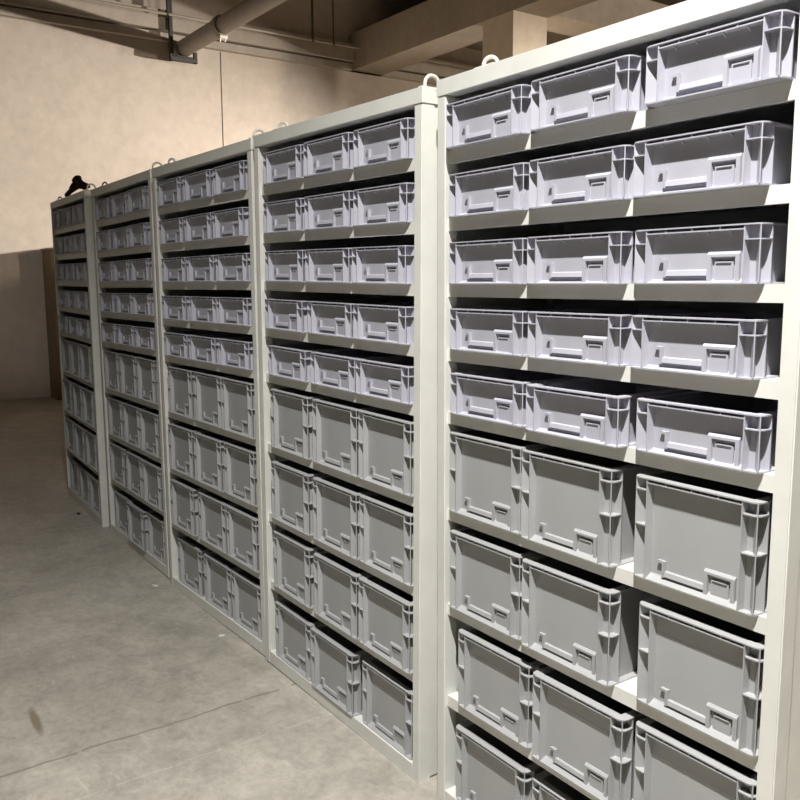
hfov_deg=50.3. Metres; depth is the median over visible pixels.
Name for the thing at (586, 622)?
storage bin
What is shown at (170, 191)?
storage bin
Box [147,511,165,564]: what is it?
storage bin
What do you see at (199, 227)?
storage bin
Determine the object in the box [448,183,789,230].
shelf
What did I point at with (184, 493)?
storage bin
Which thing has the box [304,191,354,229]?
storage bin
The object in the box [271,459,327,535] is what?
storage bin
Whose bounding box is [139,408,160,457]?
storage bin
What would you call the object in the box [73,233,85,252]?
storage bin
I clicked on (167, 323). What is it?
shelf
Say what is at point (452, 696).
shelf
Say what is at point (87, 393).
storage bin
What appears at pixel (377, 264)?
storage bin
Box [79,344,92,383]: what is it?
storage bin
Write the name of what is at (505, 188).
storage bin
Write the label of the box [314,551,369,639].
storage bin
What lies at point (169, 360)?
shelf
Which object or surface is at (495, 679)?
storage bin
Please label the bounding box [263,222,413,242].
shelf
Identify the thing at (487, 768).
storage bin
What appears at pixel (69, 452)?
shelf
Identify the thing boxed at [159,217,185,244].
storage bin
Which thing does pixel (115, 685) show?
floor
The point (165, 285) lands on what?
shelf
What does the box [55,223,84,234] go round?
shelf
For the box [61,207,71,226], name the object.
storage bin
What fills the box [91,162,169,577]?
storage rack
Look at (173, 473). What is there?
shelf
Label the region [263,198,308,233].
storage bin
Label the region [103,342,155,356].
shelf
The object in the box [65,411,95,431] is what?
shelf
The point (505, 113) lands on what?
storage bin
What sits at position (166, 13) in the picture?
pipe
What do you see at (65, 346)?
storage bin
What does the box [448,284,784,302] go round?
shelf
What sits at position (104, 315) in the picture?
shelf
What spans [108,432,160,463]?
shelf
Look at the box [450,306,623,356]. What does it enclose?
storage bin
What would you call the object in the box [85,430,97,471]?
storage bin
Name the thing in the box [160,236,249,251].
shelf
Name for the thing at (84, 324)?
storage bin
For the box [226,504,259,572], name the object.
storage bin
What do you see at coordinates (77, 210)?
storage bin
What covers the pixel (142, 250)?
shelf
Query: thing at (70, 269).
storage bin
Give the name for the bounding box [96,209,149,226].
shelf
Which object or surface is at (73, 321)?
storage bin
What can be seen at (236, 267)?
storage bin
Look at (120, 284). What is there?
shelf
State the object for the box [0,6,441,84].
trim
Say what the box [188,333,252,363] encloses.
storage bin
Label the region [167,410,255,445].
shelf
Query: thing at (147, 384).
storage bin
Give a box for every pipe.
[82,0,473,68]
[173,0,286,56]
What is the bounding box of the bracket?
[168,0,197,63]
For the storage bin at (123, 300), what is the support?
on the storage rack at (144, 178)
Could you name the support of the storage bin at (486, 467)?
on the storage rack at (777, 763)
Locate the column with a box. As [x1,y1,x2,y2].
[483,10,546,63]
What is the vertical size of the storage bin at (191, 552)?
0.225 m
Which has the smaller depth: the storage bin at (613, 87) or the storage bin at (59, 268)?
the storage bin at (613, 87)
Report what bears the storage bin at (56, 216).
on the storage rack at (84, 196)
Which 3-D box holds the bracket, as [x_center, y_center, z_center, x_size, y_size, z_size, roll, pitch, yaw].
[-2.990,-5.239,11.694,0.384,1.155,0.120,-6,10,-35]
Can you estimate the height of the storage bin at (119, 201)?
0.112 m
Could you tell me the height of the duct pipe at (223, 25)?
0.332 m
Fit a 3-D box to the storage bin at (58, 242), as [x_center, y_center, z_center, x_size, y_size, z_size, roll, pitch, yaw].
[-2.192,-1.075,5.988,0.400,0.112,0.300,-5,10,-32]
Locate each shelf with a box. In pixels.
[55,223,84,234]
[56,252,86,259]
[58,281,87,286]
[59,306,89,315]
[61,332,90,343]
[63,371,93,387]
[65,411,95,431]
[68,450,97,474]
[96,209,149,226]
[98,245,151,257]
[100,281,152,287]
[101,312,154,321]
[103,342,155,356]
[106,388,158,409]
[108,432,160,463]
[111,480,163,515]
[158,190,248,214]
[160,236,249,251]
[162,281,250,289]
[163,319,252,334]
[165,355,253,377]
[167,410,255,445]
[170,469,257,513]
[172,524,259,578]
[262,158,414,194]
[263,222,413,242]
[264,281,413,295]
[265,328,413,356]
[266,373,413,415]
[267,443,413,506]
[269,512,412,595]
[270,580,412,681]
[447,691,597,799]
[448,79,795,164]
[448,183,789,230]
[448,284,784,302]
[448,349,779,399]
[448,411,773,492]
[448,508,765,634]
[448,603,757,771]
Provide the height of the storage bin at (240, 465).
0.225 m
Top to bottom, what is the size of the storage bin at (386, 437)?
0.225 m
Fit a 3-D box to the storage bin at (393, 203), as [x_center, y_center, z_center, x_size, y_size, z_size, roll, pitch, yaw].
[0.096,-0.606,2.694,0.400,0.112,0.300,-6,10,-35]
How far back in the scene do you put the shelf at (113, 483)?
4.90 m
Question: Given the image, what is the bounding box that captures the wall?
[0,0,482,400]
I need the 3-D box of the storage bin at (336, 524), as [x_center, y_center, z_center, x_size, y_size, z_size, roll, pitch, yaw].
[-0.070,0.391,3.067,0.400,0.225,0.300,-6,10,-35]
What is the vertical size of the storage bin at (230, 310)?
0.112 m
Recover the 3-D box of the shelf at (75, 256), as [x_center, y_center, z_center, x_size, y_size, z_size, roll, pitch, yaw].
[-1.989,-0.967,5.753,0.439,0.034,0.995,-5,10,-32]
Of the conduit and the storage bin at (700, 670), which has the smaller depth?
the storage bin at (700, 670)
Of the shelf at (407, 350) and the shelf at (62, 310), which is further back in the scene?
the shelf at (62, 310)
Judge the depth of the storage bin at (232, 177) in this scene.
3.46 m
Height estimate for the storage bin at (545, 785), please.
0.225 m
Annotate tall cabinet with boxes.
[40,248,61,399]
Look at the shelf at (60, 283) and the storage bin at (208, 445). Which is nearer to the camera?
the storage bin at (208, 445)
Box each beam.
[349,0,597,75]
[547,0,668,36]
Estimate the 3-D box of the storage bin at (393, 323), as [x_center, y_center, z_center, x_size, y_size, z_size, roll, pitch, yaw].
[0.093,-0.252,2.743,0.400,0.112,0.300,-6,10,-34]
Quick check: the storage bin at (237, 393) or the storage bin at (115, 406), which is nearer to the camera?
the storage bin at (237, 393)
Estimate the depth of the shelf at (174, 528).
3.90 m
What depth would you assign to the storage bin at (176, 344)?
4.11 m
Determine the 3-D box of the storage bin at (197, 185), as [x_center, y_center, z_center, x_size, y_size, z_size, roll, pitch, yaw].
[-0.731,-0.949,3.828,0.400,0.112,0.300,-6,10,-36]
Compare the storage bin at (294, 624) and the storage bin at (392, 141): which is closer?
the storage bin at (392, 141)
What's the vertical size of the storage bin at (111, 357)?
0.225 m
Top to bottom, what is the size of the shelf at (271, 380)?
0.034 m
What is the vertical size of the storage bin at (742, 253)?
0.112 m
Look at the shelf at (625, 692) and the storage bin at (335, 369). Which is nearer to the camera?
the shelf at (625, 692)
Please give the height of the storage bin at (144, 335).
0.112 m
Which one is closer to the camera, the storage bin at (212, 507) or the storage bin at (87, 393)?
the storage bin at (212, 507)
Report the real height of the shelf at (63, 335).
0.034 m
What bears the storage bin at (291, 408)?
on the storage rack at (420, 103)
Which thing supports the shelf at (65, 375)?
attached to the storage rack at (84, 196)
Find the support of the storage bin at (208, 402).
on the storage rack at (242, 150)
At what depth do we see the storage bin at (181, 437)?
4.15 m
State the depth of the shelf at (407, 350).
2.84 m
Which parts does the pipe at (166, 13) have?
hanger rod, hanger rod, hanger rod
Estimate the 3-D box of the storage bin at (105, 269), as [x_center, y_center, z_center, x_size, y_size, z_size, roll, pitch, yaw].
[-1.555,-0.762,5.076,0.400,0.112,0.300,-6,9,-34]
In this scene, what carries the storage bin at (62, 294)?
on the storage rack at (84, 196)
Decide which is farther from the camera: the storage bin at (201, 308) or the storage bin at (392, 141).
the storage bin at (201, 308)
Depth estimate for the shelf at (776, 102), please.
1.88 m
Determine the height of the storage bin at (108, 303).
0.112 m
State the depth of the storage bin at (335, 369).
2.93 m
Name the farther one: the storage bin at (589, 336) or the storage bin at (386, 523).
the storage bin at (386, 523)
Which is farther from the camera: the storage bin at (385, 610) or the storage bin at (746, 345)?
the storage bin at (385, 610)
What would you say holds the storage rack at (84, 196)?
on the floor
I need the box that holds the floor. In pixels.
[0,397,437,799]
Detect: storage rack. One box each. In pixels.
[50,183,109,526]
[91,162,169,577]
[151,129,265,655]
[253,74,438,783]
[437,0,799,799]
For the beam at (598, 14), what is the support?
attached to the beam at (426, 30)
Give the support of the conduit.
attached to the wall
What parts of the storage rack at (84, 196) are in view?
post, frame, panel, post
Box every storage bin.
[52,210,63,228]
[54,237,63,254]
[55,264,65,280]
[57,290,86,306]
[58,315,88,332]
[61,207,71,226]
[61,338,78,373]
[62,378,80,414]
[63,235,73,253]
[64,417,80,454]
[65,264,76,280]
[67,290,87,308]
[68,316,89,335]
[69,341,88,378]
[69,457,84,496]
[71,203,84,224]
[72,383,89,421]
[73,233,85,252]
[74,423,90,463]
[75,263,87,280]
[76,291,88,309]
[78,318,90,338]
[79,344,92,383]
[79,465,94,506]
[82,387,95,427]
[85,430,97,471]
[89,474,100,516]
[94,197,113,220]
[96,230,112,251]
[98,262,117,281]
[99,292,152,312]
[101,321,154,343]
[103,350,133,392]
[107,396,132,440]
[109,442,131,487]
[111,192,130,216]
[112,226,132,249]
[112,260,130,280]
[114,490,136,535]
[116,293,132,313]
[117,323,154,346]
[119,353,151,397]
[122,402,149,448]
[125,450,149,498]
[126,186,148,212]
[126,500,154,550]
[128,222,150,246]
[130,258,152,280]
[132,293,153,315]
[135,326,155,349]
[136,356,157,404]
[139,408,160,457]
[142,459,163,510]
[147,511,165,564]
[157,177,183,206]
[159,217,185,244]
[161,257,186,281]
[162,295,250,320]
[164,330,230,358]
[167,365,211,419]
[168,422,207,478]
[170,478,207,536]
[178,536,212,596]
[182,169,213,201]
[184,212,214,241]
[186,255,247,281]
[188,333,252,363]
[189,296,250,322]
[193,431,237,491]
[194,371,237,428]
[198,491,235,553]
[204,552,239,617]
[212,207,249,238]
[213,160,247,195]
[215,253,250,281]
[216,297,251,325]
[218,337,253,369]
[221,376,255,438]
[223,441,257,506]
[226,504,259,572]
[231,568,261,639]
[263,144,308,184]
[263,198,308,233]
[265,250,305,281]
[265,297,387,332]
[268,343,352,381]
[270,387,329,459]
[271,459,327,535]
[273,529,325,608]
[275,598,323,681]
[303,132,356,176]
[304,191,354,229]
[305,248,352,282]
[307,299,413,337]
[311,349,404,392]
[311,624,371,716]
[312,397,377,476]
[313,475,373,559]
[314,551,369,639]
[352,245,413,283]
[353,117,414,168]
[353,182,414,226]
[353,302,413,344]
[356,356,413,404]
[358,408,413,496]
[359,492,413,586]
[359,574,412,673]
[362,656,412,759]
[446,84,537,149]
[449,162,534,217]
[449,238,527,283]
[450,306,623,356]
[450,429,546,534]
[450,527,540,639]
[451,368,587,426]
[456,720,544,799]
[458,626,547,748]
[521,445,659,567]
[521,554,655,686]
[526,378,697,447]
[527,231,634,283]
[528,308,727,366]
[529,145,637,208]
[531,55,653,131]
[532,666,646,799]
[532,770,590,799]
[630,311,782,379]
[633,121,793,198]
[633,469,772,615]
[633,716,756,799]
[634,222,787,283]
[636,391,777,473]
[636,596,764,756]
[645,9,799,107]
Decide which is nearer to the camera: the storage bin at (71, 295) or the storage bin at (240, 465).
the storage bin at (240, 465)
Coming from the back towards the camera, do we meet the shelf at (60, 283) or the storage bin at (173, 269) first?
the shelf at (60, 283)
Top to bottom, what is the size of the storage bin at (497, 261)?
0.112 m
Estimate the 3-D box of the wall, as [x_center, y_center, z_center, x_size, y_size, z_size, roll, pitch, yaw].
[-3.312,-3.226,12.121,24.000,6.100,0.200,-6,10,-35]
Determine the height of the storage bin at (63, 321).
0.112 m
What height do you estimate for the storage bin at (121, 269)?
0.112 m
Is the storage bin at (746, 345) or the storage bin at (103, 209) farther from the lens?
the storage bin at (103, 209)
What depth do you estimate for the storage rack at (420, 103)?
2.68 m
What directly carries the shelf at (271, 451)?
attached to the storage rack at (420, 103)
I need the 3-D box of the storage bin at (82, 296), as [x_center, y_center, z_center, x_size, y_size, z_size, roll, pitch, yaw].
[-1.850,-0.645,5.502,0.400,0.112,0.300,-5,10,-32]
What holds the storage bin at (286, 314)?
on the storage rack at (420, 103)
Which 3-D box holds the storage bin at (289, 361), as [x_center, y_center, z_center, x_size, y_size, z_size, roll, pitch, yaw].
[-0.262,-0.153,3.271,0.400,0.112,0.300,-6,10,-35]
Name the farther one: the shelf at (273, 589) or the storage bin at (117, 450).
the storage bin at (117, 450)
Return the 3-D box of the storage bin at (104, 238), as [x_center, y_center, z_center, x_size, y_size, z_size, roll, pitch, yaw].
[-1.557,-0.939,5.051,0.400,0.112,0.300,-6,9,-34]
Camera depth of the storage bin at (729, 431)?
1.73 m
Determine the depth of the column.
10.62 m
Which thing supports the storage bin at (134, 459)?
on the storage rack at (144, 178)
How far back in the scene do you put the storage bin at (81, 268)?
5.41 m
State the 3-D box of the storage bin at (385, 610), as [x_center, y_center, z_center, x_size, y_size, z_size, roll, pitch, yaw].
[0.105,0.708,2.864,0.400,0.225,0.300,-6,10,-35]
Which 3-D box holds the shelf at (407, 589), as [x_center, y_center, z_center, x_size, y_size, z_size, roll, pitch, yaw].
[-0.060,0.511,3.145,0.439,0.034,0.995,-6,10,-35]
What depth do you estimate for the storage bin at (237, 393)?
3.58 m
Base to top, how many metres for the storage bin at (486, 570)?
0.225 m
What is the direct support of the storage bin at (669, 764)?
on the storage rack at (777, 763)
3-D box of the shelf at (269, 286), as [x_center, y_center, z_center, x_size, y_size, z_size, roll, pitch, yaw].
[-0.059,-0.398,3.009,0.439,0.034,0.995,-6,10,-35]
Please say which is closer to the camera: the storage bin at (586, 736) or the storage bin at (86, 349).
the storage bin at (586, 736)
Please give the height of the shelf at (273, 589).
0.034 m
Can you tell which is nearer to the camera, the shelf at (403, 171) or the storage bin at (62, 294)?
the shelf at (403, 171)
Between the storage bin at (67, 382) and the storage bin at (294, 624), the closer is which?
the storage bin at (294, 624)
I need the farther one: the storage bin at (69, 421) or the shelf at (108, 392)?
the storage bin at (69, 421)
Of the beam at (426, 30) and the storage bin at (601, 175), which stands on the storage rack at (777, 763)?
the storage bin at (601, 175)
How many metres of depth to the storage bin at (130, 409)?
4.85 m
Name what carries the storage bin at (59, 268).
on the storage rack at (84, 196)
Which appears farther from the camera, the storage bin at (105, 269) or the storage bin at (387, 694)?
the storage bin at (105, 269)
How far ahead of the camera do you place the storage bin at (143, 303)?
4.48 m
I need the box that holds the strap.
[64,175,89,196]
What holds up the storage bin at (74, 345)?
on the storage rack at (84, 196)
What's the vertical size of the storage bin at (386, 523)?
0.225 m
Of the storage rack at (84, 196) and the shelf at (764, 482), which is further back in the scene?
the storage rack at (84, 196)
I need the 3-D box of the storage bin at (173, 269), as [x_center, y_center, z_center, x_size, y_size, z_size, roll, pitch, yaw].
[-0.910,-0.629,4.127,0.400,0.112,0.300,-6,10,-36]
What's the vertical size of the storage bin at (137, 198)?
0.112 m
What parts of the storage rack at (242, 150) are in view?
post, panel, frame, post, panel, post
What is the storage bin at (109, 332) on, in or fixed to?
on the storage rack at (144, 178)
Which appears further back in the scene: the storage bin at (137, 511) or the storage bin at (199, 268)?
the storage bin at (137, 511)
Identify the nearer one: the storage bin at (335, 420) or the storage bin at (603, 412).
the storage bin at (603, 412)
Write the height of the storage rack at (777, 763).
2.142 m
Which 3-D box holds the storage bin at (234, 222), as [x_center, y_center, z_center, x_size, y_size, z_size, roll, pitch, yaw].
[-0.547,-0.738,3.598,0.400,0.112,0.300,-6,10,-35]
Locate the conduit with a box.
[220,52,223,145]
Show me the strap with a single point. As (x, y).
(77, 183)
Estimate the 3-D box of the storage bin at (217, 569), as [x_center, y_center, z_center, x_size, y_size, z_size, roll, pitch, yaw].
[-0.687,0.839,4.056,0.400,0.225,0.300,-6,10,-36]
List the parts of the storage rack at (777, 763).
post, panel, post, frame, panel, post, panel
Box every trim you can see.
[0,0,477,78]
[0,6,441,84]
[464,0,686,50]
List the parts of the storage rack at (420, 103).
post, panel, frame, post, panel, post, panel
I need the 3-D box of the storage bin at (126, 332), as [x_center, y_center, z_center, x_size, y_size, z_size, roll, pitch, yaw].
[-1.368,-0.376,4.861,0.400,0.112,0.300,-6,9,-34]
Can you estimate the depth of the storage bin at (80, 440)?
5.82 m
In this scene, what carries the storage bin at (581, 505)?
on the storage rack at (777, 763)
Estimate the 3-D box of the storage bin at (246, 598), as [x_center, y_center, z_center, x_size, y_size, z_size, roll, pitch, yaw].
[-0.508,0.872,3.813,0.400,0.225,0.300,-6,10,-36]
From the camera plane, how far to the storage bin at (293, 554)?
3.28 m
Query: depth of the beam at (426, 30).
11.88 m
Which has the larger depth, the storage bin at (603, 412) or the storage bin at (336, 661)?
the storage bin at (336, 661)
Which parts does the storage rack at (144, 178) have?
post, frame, panel, post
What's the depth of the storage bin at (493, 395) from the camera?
2.27 m
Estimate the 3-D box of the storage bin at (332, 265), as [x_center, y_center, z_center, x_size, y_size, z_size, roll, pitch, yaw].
[-0.087,-0.466,2.967,0.400,0.112,0.300,-6,10,-34]
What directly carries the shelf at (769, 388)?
attached to the storage rack at (777, 763)
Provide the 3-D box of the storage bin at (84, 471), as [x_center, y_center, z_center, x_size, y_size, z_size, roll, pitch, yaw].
[-1.990,0.575,5.928,0.400,0.225,0.300,-5,10,-32]
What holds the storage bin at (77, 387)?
on the storage rack at (84, 196)
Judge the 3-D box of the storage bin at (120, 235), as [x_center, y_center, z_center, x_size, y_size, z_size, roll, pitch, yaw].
[-1.377,-0.906,4.802,0.400,0.112,0.300,-6,9,-34]
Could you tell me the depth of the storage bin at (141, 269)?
4.46 m
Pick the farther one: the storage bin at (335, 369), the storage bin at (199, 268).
the storage bin at (199, 268)
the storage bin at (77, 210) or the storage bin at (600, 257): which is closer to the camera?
the storage bin at (600, 257)
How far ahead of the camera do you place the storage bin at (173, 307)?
4.06 m
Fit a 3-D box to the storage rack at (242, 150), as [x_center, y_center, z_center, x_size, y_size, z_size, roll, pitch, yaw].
[-0.696,-0.063,3.975,0.462,2.142,1.071,-6,10,-36]
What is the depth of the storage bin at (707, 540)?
1.74 m
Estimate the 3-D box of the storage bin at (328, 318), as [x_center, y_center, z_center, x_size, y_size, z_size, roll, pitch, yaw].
[-0.081,-0.290,2.993,0.400,0.112,0.300,-6,10,-34]
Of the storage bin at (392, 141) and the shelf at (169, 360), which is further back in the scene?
the shelf at (169, 360)
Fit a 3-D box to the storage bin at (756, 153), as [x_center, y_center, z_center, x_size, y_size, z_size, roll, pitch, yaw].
[0.728,-0.478,1.764,0.400,0.112,0.300,-6,10,-34]
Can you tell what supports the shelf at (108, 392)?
attached to the storage rack at (144, 178)
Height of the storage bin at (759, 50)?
0.112 m
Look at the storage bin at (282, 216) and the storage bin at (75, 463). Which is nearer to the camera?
the storage bin at (282, 216)
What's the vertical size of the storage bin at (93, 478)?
0.225 m
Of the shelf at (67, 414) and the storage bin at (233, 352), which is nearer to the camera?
the storage bin at (233, 352)
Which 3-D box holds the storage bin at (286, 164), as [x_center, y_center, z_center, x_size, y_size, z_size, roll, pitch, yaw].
[-0.266,-0.858,3.169,0.400,0.112,0.300,-6,10,-35]
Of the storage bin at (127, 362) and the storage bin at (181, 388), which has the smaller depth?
the storage bin at (181, 388)
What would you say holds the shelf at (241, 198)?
attached to the storage rack at (242, 150)
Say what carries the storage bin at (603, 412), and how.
on the storage rack at (777, 763)
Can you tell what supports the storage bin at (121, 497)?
on the storage rack at (144, 178)
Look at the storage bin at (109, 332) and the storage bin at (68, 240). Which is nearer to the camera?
the storage bin at (109, 332)
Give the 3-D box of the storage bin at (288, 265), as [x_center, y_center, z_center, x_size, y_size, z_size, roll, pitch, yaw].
[-0.267,-0.505,3.228,0.400,0.112,0.300,-6,10,-35]
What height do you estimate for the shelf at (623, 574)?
0.034 m
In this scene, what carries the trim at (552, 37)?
attached to the wall
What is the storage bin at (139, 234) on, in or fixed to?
on the storage rack at (144, 178)
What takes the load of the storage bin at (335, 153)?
on the storage rack at (420, 103)
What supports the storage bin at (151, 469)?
on the storage rack at (144, 178)
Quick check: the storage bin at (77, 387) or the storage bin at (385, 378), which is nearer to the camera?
the storage bin at (385, 378)
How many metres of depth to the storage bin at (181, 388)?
4.09 m

